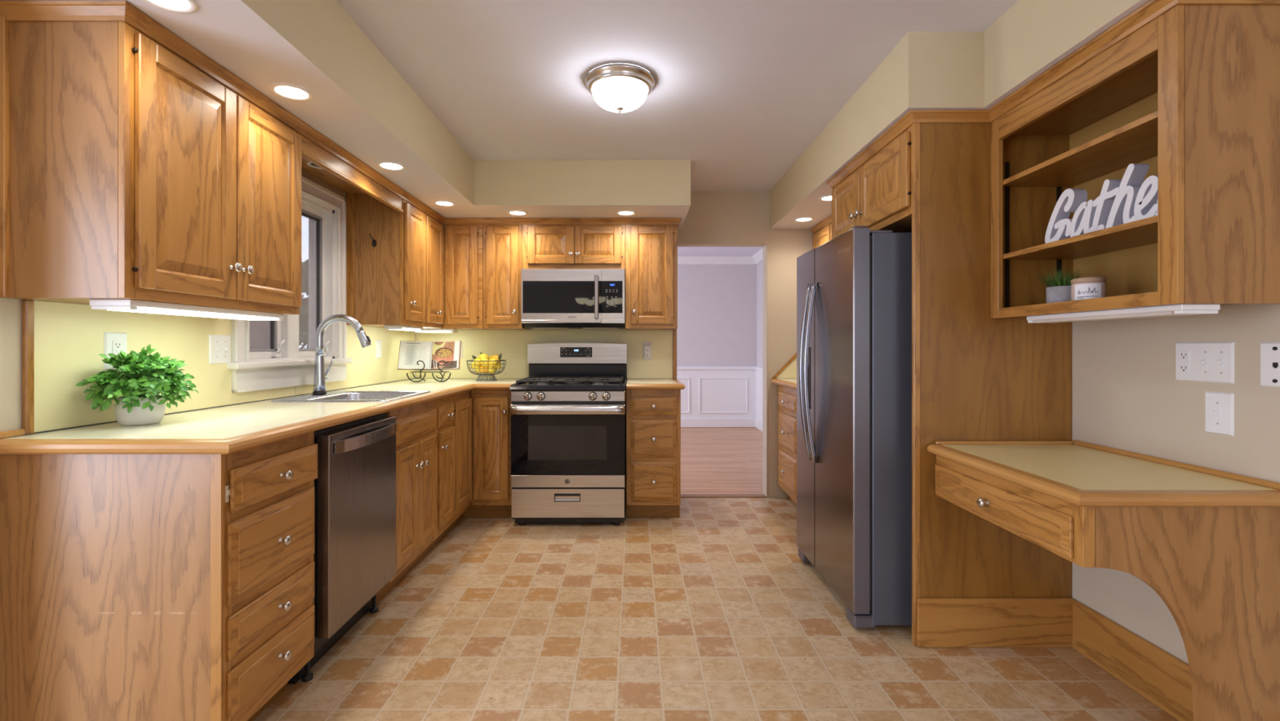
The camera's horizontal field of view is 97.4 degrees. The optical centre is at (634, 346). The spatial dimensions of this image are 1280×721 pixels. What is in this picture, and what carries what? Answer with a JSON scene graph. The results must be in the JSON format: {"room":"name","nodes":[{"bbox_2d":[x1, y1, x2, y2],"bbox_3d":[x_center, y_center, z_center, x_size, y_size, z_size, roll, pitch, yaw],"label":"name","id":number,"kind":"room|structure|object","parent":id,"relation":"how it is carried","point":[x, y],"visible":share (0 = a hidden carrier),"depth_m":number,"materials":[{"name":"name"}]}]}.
{"room":"kitchen","nodes":[
{"label":"kitchen","id":0,"kind":"room"},
{"bbox_2d":[0,169,400,437],"bbox_3d":[-1.768,-0.020,2.950,0.125,2.370,3.060,0,0,0],"label":"wall","id":1,"kind":"structure","parent":0,"point":[11,309],"depth_m":1.54,"materials":[{"name":"paint"}]},
{"bbox_2d":[0,428,25,438],"bbox_3d":[-1.697,0.235,1.493,0.014,0.017,0.136,0,0,0],"label":"trim","id":2,"kind":"structure","parent":1,"relation":"attached to","point":[8,433],"depth_m":1.53,"materials":[{"name":"brown wood"}]},
{"bbox_2d":[0,15,301,314],"bbox_3d":[-1.511,-0.522,1.899,0.378,0.781,0.802,0,0,0],"label":"upper cabinet","id":3,"kind":"object","parent":1,"relation":"attached to","point":[128,170],"visible":0.96,"depth_m":1.54,"materials":[{"name":"brown wood"}]},
{"bbox_2d":[89,298,284,320],"bbox_3d":[-1.442,-0.118,1.883,0.115,0.028,0.675,0,0,0],"label":"light","id":4,"kind":"object","parent":3,"relation":"attached to","point":[115,304],"visible":1,"depth_m":1.72,"materials":[{"name":"white plastic"}]},
{"bbox_2d":[106,306,276,319],"bbox_3d":[-1.442,-0.108,1.883,0.103,0.009,0.603,0,0,0],"label":"diffuser","id":5,"kind":"object","parent":4,"relation":"attached to","point":[208,312],"depth_m":1.85,"materials":[{"name":"white plastic"}]},
{"bbox_2d":[0,0,681,228],"bbox_3d":[-1.070,-0.893,3.174,1.426,0.040,3.512,0,0,34],"label":"trim","id":6,"kind":"structure","parent":3,"relation":"attached to","point":[14,11],"depth_m":1.83,"materials":[{"name":"brown wood"}]},
{"bbox_2d":[299,133,403,212],"bbox_3d":[-1.528,-0.852,2.805,0.336,0.123,1.007,0,0,0],"label":"window valance","id":7,"kind":"object","parent":3,"relation":"attached to","point":[335,172],"visible":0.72,"depth_m":2.81,"materials":[{"name":"brown wood"}]},
{"bbox_2d":[306,161,322,168],"bbox_3d":[-1.565,-0.900,2.790,0.110,0.005,0.110,0,0,0],"label":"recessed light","id":8,"kind":"object","parent":7,"relation":"attached to","point":[308,163],"visible":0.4,"depth_m":2.79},
{"bbox_2d":[22,299,415,434],"bbox_3d":[-1.697,0.057,2.954,0.014,0.376,2.783,0,0,0],"label":"backsplash","id":9,"kind":"structure","parent":1,"relation":"attached to","point":[63,343],"depth_m":1.85,"materials":[{"name":"paint"}]},
{"bbox_2d":[103,332,127,369],"bbox_3d":[-1.693,0.013,1.838,0.009,0.122,0.080,0,0,0],"label":"outlet","id":10,"kind":"object","parent":9,"relation":"attached to","point":[114,343],"visible":0.62,"depth_m":1.82,"materials":[{"name":"white plastic"}]},
{"bbox_2d":[112,340,122,355],"bbox_3d":[-1.690,0.013,1.838,0.003,0.068,0.034,0,0,0],"label":"receptacle","id":11,"kind":"object","parent":10,"relation":"attached to","point":[117,344],"depth_m":1.84,"materials":[{"name":"white plastic"}]},
{"bbox_2d":[208,334,231,364],"bbox_3d":[-1.688,0.009,2.300,0.020,0.118,0.118,0,0,0],"label":"switch plate","id":12,"kind":"object","parent":9,"relation":"attached to","point":[220,345],"visible":1,"depth_m":2.29,"materials":[{"name":"white plastic"}]},
{"bbox_2d":[375,339,381,358],"bbox_3d":[-1.693,0.013,3.720,0.010,0.120,0.080,0,0,0],"label":"switch plate","id":13,"kind":"object","parent":9,"relation":"attached to","point":[378,342],"visible":1,"depth_m":3.71,"materials":[{"name":"white plastic"}]},
{"bbox_2d":[226,175,352,392],"bbox_3d":[-1.740,-0.336,2.822,0.170,1.058,0.965,0,0,0],"label":"window","id":14,"kind":"structure","parent":1,"relation":"in","point":[266,354],"depth_m":3.03,"materials":[{"name":"clear glass"}]},
{"bbox_2d":[346,193,426,326],"bbox_3d":[-1.511,-0.522,3.483,0.378,0.781,0.344,0,0,0],"label":"upper cabinet","id":15,"kind":"object","parent":1,"relation":"attached to","point":[386,282],"visible":0.86,"depth_m":3.32,"materials":[{"name":"brown wood"}]},
{"bbox_2d":[369,233,376,247],"bbox_3d":[-1.541,-0.628,3.304,0.028,0.077,0.037,0,0,14],"label":"coat hook","id":16,"kind":"object","parent":15,"relation":"attached to","point":[374,241],"visible":1,"depth_m":3.32,"materials":[{"name":"metal"}]},
{"bbox_2d":[383,324,422,330],"bbox_3d":[-1.448,-0.119,3.530,0.105,0.025,0.340,0,0,0],"label":"light","id":17,"kind":"object","parent":15,"relation":"attached to","point":[402,327],"visible":1,"depth_m":3.42,"materials":[{"name":"white plastic"}]},
{"bbox_2d":[390,328,419,330],"bbox_3d":[-1.448,-0.111,3.530,0.093,0.009,0.268,0,0,0],"label":"diffuser","id":18,"kind":"object","parent":17,"relation":"attached to","point":[402,329],"depth_m":3.54,"materials":[{"name":"white plastic"}]},
{"bbox_2d":[377,213,490,329],"bbox_3d":[-1.392,-0.522,4.001,0.610,0.781,0.688,0,0,0],"label":"upper cabinet","id":19,"kind":"object","parent":1,"relation":"attached to","point":[454,252],"visible":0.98,"depth_m":3.99,"materials":[{"name":"brown wood"}]},
{"bbox_2d":[412,328,457,332],"bbox_3d":[-1.450,-0.119,4.080,0.300,0.025,0.100,0,0,0],"label":"light","id":20,"kind":"object","parent":19,"relation":"attached to","point":[423,330],"visible":0.91,"depth_m":4.04,"materials":[{"name":"white plastic"}]},
{"bbox_2d":[417,330,450,332],"bbox_3d":[-1.450,-0.111,4.080,0.228,0.009,0.088,0,0,0],"label":"diffuser","id":21,"kind":"object","parent":20,"relation":"attached to","point":[417,331],"depth_m":4.04,"materials":[{"name":"white plastic"}]},
{"bbox_2d":[0,0,690,228],"bbox_3d":[-0.673,-1.060,2.890,2.064,0.290,2.940,0,0,0],"label":"soffit","id":22,"kind":"structure","parent":0,"point":[361,103],"depth_m":2.48,"materials":[{"name":"paint"}]},
{"bbox_2d":[141,0,198,13],"bbox_3d":[-1.230,-0.912,1.470,0.140,0.005,0.140,0,0,0],"label":"recessed light","id":23,"kind":"object","parent":22,"relation":"in","point":[181,6],"visible":1,"depth_m":1.50,"materials":[{"name":"white glass"}]},
{"bbox_2d":[268,82,314,101],"bbox_3d":[-1.231,-0.912,2.018,0.140,0.005,0.140,0,0,0],"label":"recessed light","id":24,"kind":"object","parent":22,"relation":"in","point":[286,91],"visible":1,"depth_m":2.01,"materials":[{"name":"white glass"}]},
{"bbox_2d":[376,161,406,170],"bbox_3d":[-1.230,-0.912,2.840,0.140,0.005,0.140,0,0,0],"label":"recessed light","id":25,"kind":"object","parent":22,"relation":"in","point":[391,166],"visible":1,"depth_m":2.84,"materials":[{"name":"white glass"}]},
{"bbox_2d":[432,200,455,206],"bbox_3d":[-1.213,-0.912,3.580,0.140,0.005,0.140,0,0,0],"label":"recessed light","id":26,"kind":"object","parent":22,"relation":"in","point":[443,203],"visible":1,"depth_m":3.58,"materials":[{"name":"white glass"}]},
{"bbox_2d":[506,210,528,215],"bbox_3d":[-0.800,-0.912,3.835,0.140,0.005,0.140,0,0,0],"label":"recessed light","id":27,"kind":"object","parent":22,"relation":"in","point":[510,212],"visible":1,"depth_m":3.82,"materials":[{"name":"white glass"}]},
{"bbox_2d":[616,210,636,215],"bbox_3d":[-0.060,-0.912,3.835,0.140,0.005,0.140,0,0,0],"label":"recessed light","id":28,"kind":"object","parent":22,"relation":"in","point":[620,212],"visible":1,"depth_m":3.82,"materials":[{"name":"white glass"}]},
{"bbox_2d":[470,191,813,497],"bbox_3d":[0.000,-0.020,4.420,3.660,2.370,0.120,0,0,0],"label":"wall","id":29,"kind":"structure","parent":0,"point":[713,219],"depth_m":4.36,"materials":[{"name":"paint"}]},
{"bbox_2d":[482,224,530,329],"bbox_3d":[-0.946,-0.522,4.149,0.279,0.781,0.376,0,0,0],"label":"upper cabinet","id":30,"kind":"object","parent":29,"relation":"attached to","point":[502,244],"visible":0.94,"depth_m":3.99,"materials":[{"name":"brown wood"}]},
{"bbox_2d":[415,328,675,378],"bbox_3d":[-0.688,-0.154,4.346,2.012,0.794,0.024,0,0,0],"label":"backsplash","id":31,"kind":"structure","parent":29,"relation":"attached to","point":[512,344],"depth_m":4.35,"materials":[{"name":"paint"}]},
{"bbox_2d":[460,342,462,358],"bbox_3d":[-1.375,0.023,4.341,0.085,0.125,0.009,0,0,0],"label":"outlet","id":32,"kind":"object","parent":31,"relation":"attached to","point":[461,352],"visible":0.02,"depth_m":4.34,"materials":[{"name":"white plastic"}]},
{"bbox_2d":[642,342,651,359],"bbox_3d":[0.094,0.030,4.329,0.068,0.134,0.034,0,0,0],"label":"outlet","id":33,"kind":"object","parent":31,"relation":"attached to","point":[646,346],"visible":1,"depth_m":4.32,"materials":[{"name":"white plastic"}]},
{"bbox_2d":[522,224,625,275],"bbox_3d":[-0.437,-0.734,4.149,0.734,0.358,0.376,0,0,0],"label":"upper cabinet","id":34,"kind":"object","parent":29,"relation":"attached to","point":[544,246],"visible":0.94,"depth_m":3.99,"materials":[{"name":"brown wood"}]},
{"bbox_2d":[520,268,625,328],"bbox_3d":[-0.436,-0.343,4.122,0.727,0.412,0.415,0,0,0],"label":"microwave","id":35,"kind":"object","parent":34,"relation":"attached to","point":[551,298],"visible":1,"depth_m":3.96,"materials":[{"name":"metal"}]},
{"bbox_2d":[625,224,677,329],"bbox_3d":[0.117,-0.522,4.149,0.371,0.781,0.376,0,0,0],"label":"upper cabinet","id":36,"kind":"object","parent":29,"relation":"attached to","point":[651,250],"visible":0.99,"depth_m":3.99,"materials":[{"name":"brown wood"}]},
{"bbox_2d":[680,493,766,497],"bbox_3d":[0.677,1.162,4.395,0.705,0.006,0.080,0,0,0],"label":"trim","id":37,"kind":"structure","parent":29,"relation":"attached to","point":[682,495],"depth_m":4.38,"materials":[{"name":"brown wood"}]},
{"bbox_2d":[762,244,768,497],"bbox_3d":[1.024,0.183,4.420,0.012,1.963,0.132,0,0,0],"label":"trim","id":38,"kind":"structure","parent":29,"relation":"attached to","point":[765,249],"depth_m":4.39,"materials":[{"name":"paint"}]},
{"bbox_2d":[771,352,796,378],"bbox_3d":[1.377,0.057,4.350,0.645,0.375,0.016,0,0,0],"label":"backsplash","id":39,"kind":"structure","parent":29,"relation":"attached to","point":[788,371],"depth_m":4.35,"materials":[{"name":"laminate"}]},
{"bbox_2d":[335,0,1018,191],"bbox_3d":[0.000,-1.255,0.690,6.600,0.100,7.580,0,0,0],"label":"ceiling","id":40,"kind":"structure","parent":0,"point":[741,90],"depth_m":2.40,"materials":[{"name":"paint"}]},
{"bbox_2d":[585,63,654,112],"bbox_3d":[-0.068,-1.131,2.540,0.312,0.148,0.312,0,0,0],"label":"ceiling light","id":41,"kind":"object","parent":40,"relation":"attached to","point":[615,87],"visible":1,"depth_m":2.45,"materials":[{"name":"white glass"}]},
{"bbox_2d":[253,426,1178,720],"bbox_3d":[0.000,1.215,2.595,6.600,0.100,11.390,0,0,0],"label":"floor","id":42,"kind":"structure","parent":0,"point":[712,611],"depth_m":2.20,"materials":[{"name":"tile"}]},
{"bbox_2d":[0,431,317,720],"bbox_3d":[-1.368,0.723,1.712,0.654,0.882,0.432,0,0,0],"label":"base cabinet","id":43,"kind":"object","parent":42,"relation":"on","point":[134,587],"visible":0.94,"depth_m":1.50,"materials":[{"name":"brown wood"}]},
{"bbox_2d":[288,413,395,683],"bbox_3d":[-1.355,0.729,2.227,0.650,0.872,0.577,0,0,0],"label":"dishwasher","id":44,"kind":"object","parent":42,"relation":"on","point":[355,483],"visible":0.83,"depth_m":2.12,"materials":[{"name":"silver metal"}]},
{"bbox_2d":[371,399,437,606],"bbox_3d":[-1.373,0.723,2.820,0.644,0.882,0.590,0,0,0],"label":"base cabinet","id":45,"kind":"object","parent":42,"relation":"on","point":[416,437],"visible":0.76,"depth_m":2.78,"materials":[{"name":"brown wood"}]},
{"bbox_2d":[423,395,455,556],"bbox_3d":[-1.373,0.723,3.261,0.644,0.882,0.288,0,0,0],"label":"base cabinet","id":46,"kind":"object","parent":42,"relation":"on","point":[445,429],"visible":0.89,"depth_m":3.23,"materials":[{"name":"brown wood"}]},
{"bbox_2d":[441,389,511,538],"bbox_3d":[-1.254,0.723,3.876,0.885,0.882,0.938,0,0,0],"label":"base cabinet","id":47,"kind":"object","parent":42,"relation":"on","point":[482,422],"visible":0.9,"depth_m":3.75,"materials":[{"name":"brown wood"}]},
{"bbox_2d":[0,378,520,453],"bbox_3d":[-1.255,0.263,2.898,0.886,0.036,2.887,0,0,0],"label":"countertop","id":48,"kind":"structure","parent":47,"relation":"on","point":[227,429],"depth_m":1.75,"materials":[{"name":"laminate"}]},
{"bbox_2d":[75,344,198,425],"bbox_3d":[-1.559,0.118,1.797,0.252,0.253,0.293,0,0,0],"label":"potted plant","id":49,"kind":"object","parent":48,"relation":"on","point":[140,380],"visible":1,"depth_m":1.74,"materials":[{"name":"green plant"}]},
{"bbox_2d":[312,314,371,395],"bbox_3d":[-1.493,0.036,2.879,0.275,0.406,0.087,0,0,-12],"label":"faucet","id":50,"kind":"object","parent":48,"relation":"on","point":[320,378],"visible":1,"depth_m":2.84,"materials":[{"name":"silver metal"}]},
{"bbox_2d":[271,391,430,401],"bbox_3d":[-1.372,0.331,2.792,0.530,0.185,0.569,0,0,0],"label":"sink","id":51,"kind":"object","parent":48,"relation":"in","point":[333,396],"visible":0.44,"depth_m":2.93,"materials":[{"name":"metal"}]},
{"bbox_2d":[406,360,450,382],"bbox_3d":[-1.433,0.168,3.951,0.299,0.154,0.173,0,0,0],"label":"cookbook stand","id":52,"kind":"object","parent":48,"relation":"on","point":[420,371],"visible":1,"depth_m":3.90,"materials":[{"name":"metal"}]},
{"bbox_2d":[397,340,461,370],"bbox_3d":[-1.437,0.059,3.944,0.418,0.209,0.099,0,0,-6],"label":"cookbook","id":53,"kind":"object","parent":52,"relation":"on","point":[430,353],"visible":0.98,"depth_m":3.94,"materials":[{"name":"paper"}]},
{"bbox_2d":[431,341,457,368],"bbox_3d":[-1.333,0.055,3.949,0.190,0.194,0.065,0,0,0],"label":"photo","id":54,"kind":"object","parent":53,"relation":"attached to","point":[446,351],"depth_m":3.95,"materials":[{"name":"multicoloured paper"}]},
{"bbox_2d":[466,360,506,381],"bbox_3d":[-1.078,0.169,4.080,0.280,0.150,0.280,0,0,0],"label":"fruit bowl","id":55,"kind":"object","parent":48,"relation":"on","point":[480,374],"visible":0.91,"depth_m":4.02,"materials":[{"name":"grey metal"}]},
{"bbox_2d":[473,358,481,366],"bbox_3d":[-1.124,0.109,4.023,0.066,0.060,0.066,0,0,-28],"label":"lemon","id":56,"kind":"object","parent":55,"relation":"in","point":[477,364],"visible":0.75,"depth_m":4.00,"materials":[{"name":"yellow food"}]},
{"bbox_2d":[474,364,481,373],"bbox_3d":[-1.122,0.153,4.046,0.068,0.065,0.059,0,0,0],"label":"lemon","id":57,"kind":"object","parent":55,"relation":"in","point":[475,366],"visible":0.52,"depth_m":4.02,"materials":[{"name":"yellow food"}]},
{"bbox_2d":[479,365,488,373],"bbox_3d":[-1.078,0.156,4.028,0.066,0.060,0.066,0,0,-42],"label":"lemon","id":58,"kind":"object","parent":55,"relation":"in","point":[485,371],"visible":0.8,"depth_m":4.01,"materials":[{"name":"yellow food"}]},
{"bbox_2d":[480,356,488,366],"bbox_3d":[-1.070,0.108,4.011,0.061,0.074,0.060,0,0,0],"label":"lemon","id":59,"kind":"object","parent":55,"relation":"in","point":[486,363],"visible":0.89,"depth_m":3.99,"materials":[{"name":"yellow food"}]},
{"bbox_2d":[479,353,488,359],"bbox_3d":[-1.085,0.077,4.038,0.066,0.060,0.066,0,0,0],"label":"lemon","id":60,"kind":"object","parent":59,"relation":"on","point":[482,355],"visible":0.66,"depth_m":4.01,"materials":[{"name":"yellow food"}]},
{"bbox_2d":[466,360,506,374],"bbox_3d":[-1.078,0.148,4.080,0.280,0.107,0.280,0,0,0],"label":"wire basket","id":61,"kind":"object","parent":55,"relation":"attached to","point":[468,365],"depth_m":3.99,"materials":[{"name":"black metal"}]},
{"bbox_2d":[488,366,495,373],"bbox_3d":[-1.034,0.153,4.042,0.062,0.074,0.061,0,0,0],"label":"lemon","id":62,"kind":"object","parent":55,"relation":"in","point":[490,371],"visible":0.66,"depth_m":4.02,"materials":[{"name":"yellow food"}]},
{"bbox_2d":[488,358,497,366],"bbox_3d":[-1.021,0.111,4.030,0.071,0.062,0.061,0,0,0],"label":"lemon","id":63,"kind":"object","parent":55,"relation":"in","point":[495,362],"visible":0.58,"depth_m":4.01,"materials":[{"name":"yellow food"}]},
{"bbox_2d":[491,354,501,363],"bbox_3d":[-0.999,0.086,4.051,0.075,0.062,0.059,0,0,0],"label":"lemon","id":64,"kind":"object","parent":55,"relation":"in","point":[495,357],"visible":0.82,"depth_m":4.03,"materials":[{"name":"food"}]},
{"bbox_2d":[494,362,501,368],"bbox_3d":[-1.006,0.129,4.080,0.068,0.063,0.061,0,0,0],"label":"lemon","id":65,"kind":"object","parent":55,"relation":"in","point":[498,366],"visible":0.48,"depth_m":4.06,"materials":[{"name":"food"}]},
{"bbox_2d":[509,342,626,524],"bbox_3d":[-0.437,0.567,3.947,0.750,1.194,0.756,0,0,0],"label":"gas range","id":66,"kind":"object","parent":42,"relation":"on","point":[568,417],"visible":1,"depth_m":3.64,"materials":[{"name":"silver metal"}]},
{"bbox_2d":[509,376,626,390],"bbox_3d":[-0.434,0.249,3.932,0.745,0.061,0.616,0,0,0],"label":"cooktop","id":67,"kind":"object","parent":66,"relation":"in","point":[546,383],"depth_m":3.68,"materials":[{"name":"metal"}]},
{"bbox_2d":[626,389,680,516],"bbox_3d":[0.124,0.723,4.030,0.364,0.882,0.620,0,0,0],"label":"base cabinet","id":68,"kind":"object","parent":42,"relation":"on","point":[653,416],"visible":0.97,"depth_m":3.75,"materials":[{"name":"brown wood"}]},
{"bbox_2d":[626,378,684,389],"bbox_3d":[0.138,0.263,4.021,0.387,0.036,0.642,0,0,0],"label":"countertop","id":69,"kind":"structure","parent":68,"relation":"on","point":[632,384],"depth_m":3.72,"materials":[{"name":"laminate"}]},
{"bbox_2d":[777,384,796,506],"bbox_3d":[1.373,0.723,3.732,0.644,0.882,1.225,0,0,0],"label":"base cabinet","id":70,"kind":"object","parent":42,"relation":"on","point":[786,396],"visible":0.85,"depth_m":4.01,"materials":[{"name":"brown wood"}]},
{"bbox_2d":[771,378,796,389],"bbox_3d":[1.376,0.263,3.728,0.652,0.036,1.227,0,0,0],"label":"countertop","id":71,"kind":"structure","parent":70,"relation":"on","point":[790,383],"depth_m":4.03,"materials":[{"name":"laminate"}]},
{"bbox_2d":[796,225,911,627],"bbox_3d":[1.242,0.333,2.692,0.836,1.664,0.807,0,0,0],"label":"refrigerator","id":72,"kind":"object","parent":42,"relation":"on","point":[854,289],"visible":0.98,"depth_m":2.29,"materials":[{"name":"metal"}]},
{"bbox_2d":[911,122,1071,645],"bbox_3d":[1.395,0.141,2.200,0.616,2.044,0.020,0,0,0],"label":"end panel","id":73,"kind":"object","parent":42,"relation":"on","point":[976,376],"visible":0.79,"depth_m":2.19,"materials":[{"name":"brown wood"}]},
{"bbox_2d":[916,597,1074,647],"bbox_3d":[1.400,1.069,2.184,0.606,0.189,0.012,0,0,0],"label":"baseboard","id":74,"kind":"structure","parent":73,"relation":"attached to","point":[941,622],"depth_m":2.18,"materials":[{"name":"brown wood"}]},
{"bbox_2d":[927,440,1279,720],"bbox_3d":[1.410,0.760,1.804,0.589,0.805,0.747,0,0,0],"label":"desk","id":75,"kind":"object","parent":42,"relation":"on","point":[1206,540],"visible":1,"depth_m":1.46,"materials":[{"name":"laminate"}]},
{"bbox_2d":[676,264,756,366],"bbox_3d":[-0.350,-0.070,8.240,4.500,2.470,0.100,0,0,0],"label":"wall","id":76,"kind":"structure","parent":0,"point":[717,304],"depth_m":8.19,"materials":[{"name":"paint"}]},
{"bbox_2d":[676,366,756,426],"bbox_3d":[-0.340,0.723,8.172,4.220,0.885,0.035,0,0,0],"label":"wainscoting","id":77,"kind":"structure","parent":76,"relation":"attached to","point":[711,396],"depth_m":8.18,"materials":[{"name":"white wood"}]},
{"bbox_2d":[677,248,762,264],"bbox_3d":[-0.340,-1.255,6.350,4.220,0.100,3.680,0,0,0],"label":"trim","id":78,"kind":"structure","parent":76,"relation":"attached to","point":[756,258],"depth_m":8.14,"materials":[{"name":"white wood"}]},
{"bbox_2d":[677,246,763,256],"bbox_3d":[-0.350,-1.355,6.385,4.500,0.100,3.810,0,0,0],"label":"ceiling","id":79,"kind":"structure","parent":0,"point":[682,251],"depth_m":7.65,"materials":[{"name":"paint"}]},
{"bbox_2d":[756,260,762,367],"bbox_3d":[1.835,-0.070,6.335,0.130,2.470,3.710,0,0,0],"label":"wall","id":80,"kind":"structure","parent":0,"point":[759,265],"depth_m":7.99,"materials":[{"name":"paint"}]},
{"bbox_2d":[754,366,762,431],"bbox_3d":[1.752,0.723,6.345,0.035,0.885,3.690,0,0,0],"label":"trim","id":81,"kind":"structure","parent":80,"relation":"attached to","point":[758,421],"depth_m":7.95,"materials":[{"name":"white wood"}]},
{"bbox_2d":[769,0,1150,228],"bbox_3d":[1.375,-1.060,2.890,0.660,0.290,2.940,0,0,0],"label":"soffit","id":82,"kind":"structure","parent":0,"point":[925,70],"depth_m":2.15,"materials":[{"name":"paint"}]},
{"bbox_2d":[793,217,813,222],"bbox_3d":[1.210,-0.912,4.030,0.140,0.005,0.140,0,0,0],"label":"recessed light","id":83,"kind":"object","parent":82,"relation":"in","point":[801,219],"visible":1,"depth_m":4.02,"materials":[{"name":"white glass"}]},
{"bbox_2d":[818,195,831,201],"bbox_3d":[1.200,-0.912,3.450,0.140,0.005,0.140,0,0,0],"label":"recessed light","id":84,"kind":"object","parent":82,"relation":"in","point":[828,197],"visible":0.57,"depth_m":3.46,"materials":[{"name":"white glass"}]},
{"bbox_2d":[1071,303,1279,663],"bbox_3d":[1.768,-0.020,2.950,0.125,2.370,3.060,0,0,0],"label":"wall","id":85,"kind":"structure","parent":0,"point":[1126,394],"depth_m":1.82,"materials":[{"name":"paint"}]},
{"bbox_2d":[812,222,831,248],"bbox_3d":[1.529,-0.522,3.724,0.332,0.781,1.241,0,0,0],"label":"upper cabinet","id":86,"kind":"object","parent":85,"relation":"attached to","point":[824,235],"visible":0.09,"depth_m":4.10,"materials":[{"name":"brown wood"}]},
{"bbox_2d":[831,125,911,239],"bbox_3d":[1.368,-0.719,2.655,0.654,0.388,0.889,0,0,0],"label":"upper cabinet","id":87,"kind":"object","parent":85,"relation":"attached to","point":[877,195],"visible":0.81,"depth_m":2.48,"materials":[{"name":"brown wood"}]},
{"bbox_2d":[809,0,1279,234],"bbox_3d":[1.266,-0.893,2.850,0.553,0.040,2.962,0,0,-6],"label":"trim","id":88,"kind":"structure","parent":87,"relation":"attached to","point":[1152,10],"depth_m":1.92,"materials":[{"name":"brown wood"}]},
{"bbox_2d":[1072,599,1193,720],"bbox_3d":[1.698,1.069,1.799,0.012,0.189,0.758,0,0,0],"label":"baseboard","id":89,"kind":"structure","parent":85,"relation":"attached to","point":[1162,677],"depth_m":1.90,"materials":[{"name":"brown wood"}]},
{"bbox_2d":[991,4,1279,318],"bbox_3d":[1.544,-0.512,1.813,0.318,0.802,0.754,0,0,0],"label":"upper cabinet","id":90,"kind":"object","parent":85,"relation":"attached to","point":[1192,95],"visible":0.84,"depth_m":1.49,"materials":[{"name":"brown wood"}]},
{"bbox_2d":[1028,266,1092,302],"bbox_3d":[1.468,-0.206,1.923,0.159,0.146,0.180,0,0,-31],"label":"potted grass","id":91,"kind":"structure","parent":90,"relation":"in","point":[1054,293],"depth_m":1.90,"materials":[{"name":"concrete"}]},
{"bbox_2d":[1045,285,1071,302],"bbox_3d":[1.462,-0.169,1.925,0.090,0.072,0.090,0,0,0],"label":"pot","id":92,"kind":"object","parent":91,"relation":"attached to","point":[1054,294],"depth_m":1.90,"materials":[{"name":"ceramic"}]},
{"bbox_2d":[1071,276,1106,300],"bbox_3d":[1.455,-0.177,1.805,0.090,0.087,0.090,0,0,0],"label":"candle jar","id":93,"kind":"object","parent":90,"relation":"on","point":[1089,287],"visible":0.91,"depth_m":1.77,"materials":[{"name":"white glass"}]},
{"bbox_2d":[1044,163,1157,243],"bbox_3d":[1.474,-0.446,1.743,0.044,0.182,0.499,0,0,0],"label":"word sign","id":94,"kind":"object","parent":90,"relation":"on","point":[1126,200],"visible":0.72,"depth_m":1.74,"materials":[{"name":"white wood"}]},
{"bbox_2d":[1026,303,1220,323],"bbox_3d":[1.455,-0.098,1.732,0.100,0.025,0.575,0,0,0],"label":"light","id":95,"kind":"object","parent":90,"relation":"attached to","point":[1181,309],"visible":1,"depth_m":1.61,"materials":[{"name":"white plastic"}]},
{"bbox_2d":[1035,311,1196,322],"bbox_3d":[1.455,-0.090,1.732,0.088,0.009,0.503,0,0,0],"label":"diffuser","id":96,"kind":"object","parent":95,"relation":"attached to","point":[1089,315],"depth_m":1.71,"materials":[{"name":"white plastic"}]},
{"bbox_2d":[1175,342,1234,383],"bbox_3d":[1.695,0.045,1.685,0.020,0.120,0.172,0,0,0],"label":"outlet","id":97,"kind":"object","parent":85,"relation":"attached to","point":[1199,362],"visible":1,"depth_m":1.67,"materials":[{"name":"white plastic"}]},
{"bbox_2d":[1178,350,1189,373],"bbox_3d":[1.697,0.045,1.739,0.003,0.068,0.034,0,0,0],"label":"receptacle","id":98,"kind":"object","parent":97,"relation":"attached to","point":[1184,355],"depth_m":1.74,"materials":[{"name":"white plastic"}]},
{"bbox_2d":[1204,391,1234,435],"bbox_3d":[1.695,0.193,1.640,0.020,0.122,0.080,0,0,0],"label":"switch plate","id":99,"kind":"object","parent":85,"relation":"attached to","point":[1219,406],"visible":1,"depth_m":1.63,"materials":[{"name":"white plastic"}]},
{"bbox_2d":[1260,342,1279,387],"bbox_3d":[1.700,0.047,1.492,0.008,0.120,0.080,0,0,0],"label":"phone jack","id":100,"kind":"object","parent":85,"relation":"attached to","point":[1269,351],"visible":1,"depth_m":1.50,"materials":[{"name":"white plastic"}]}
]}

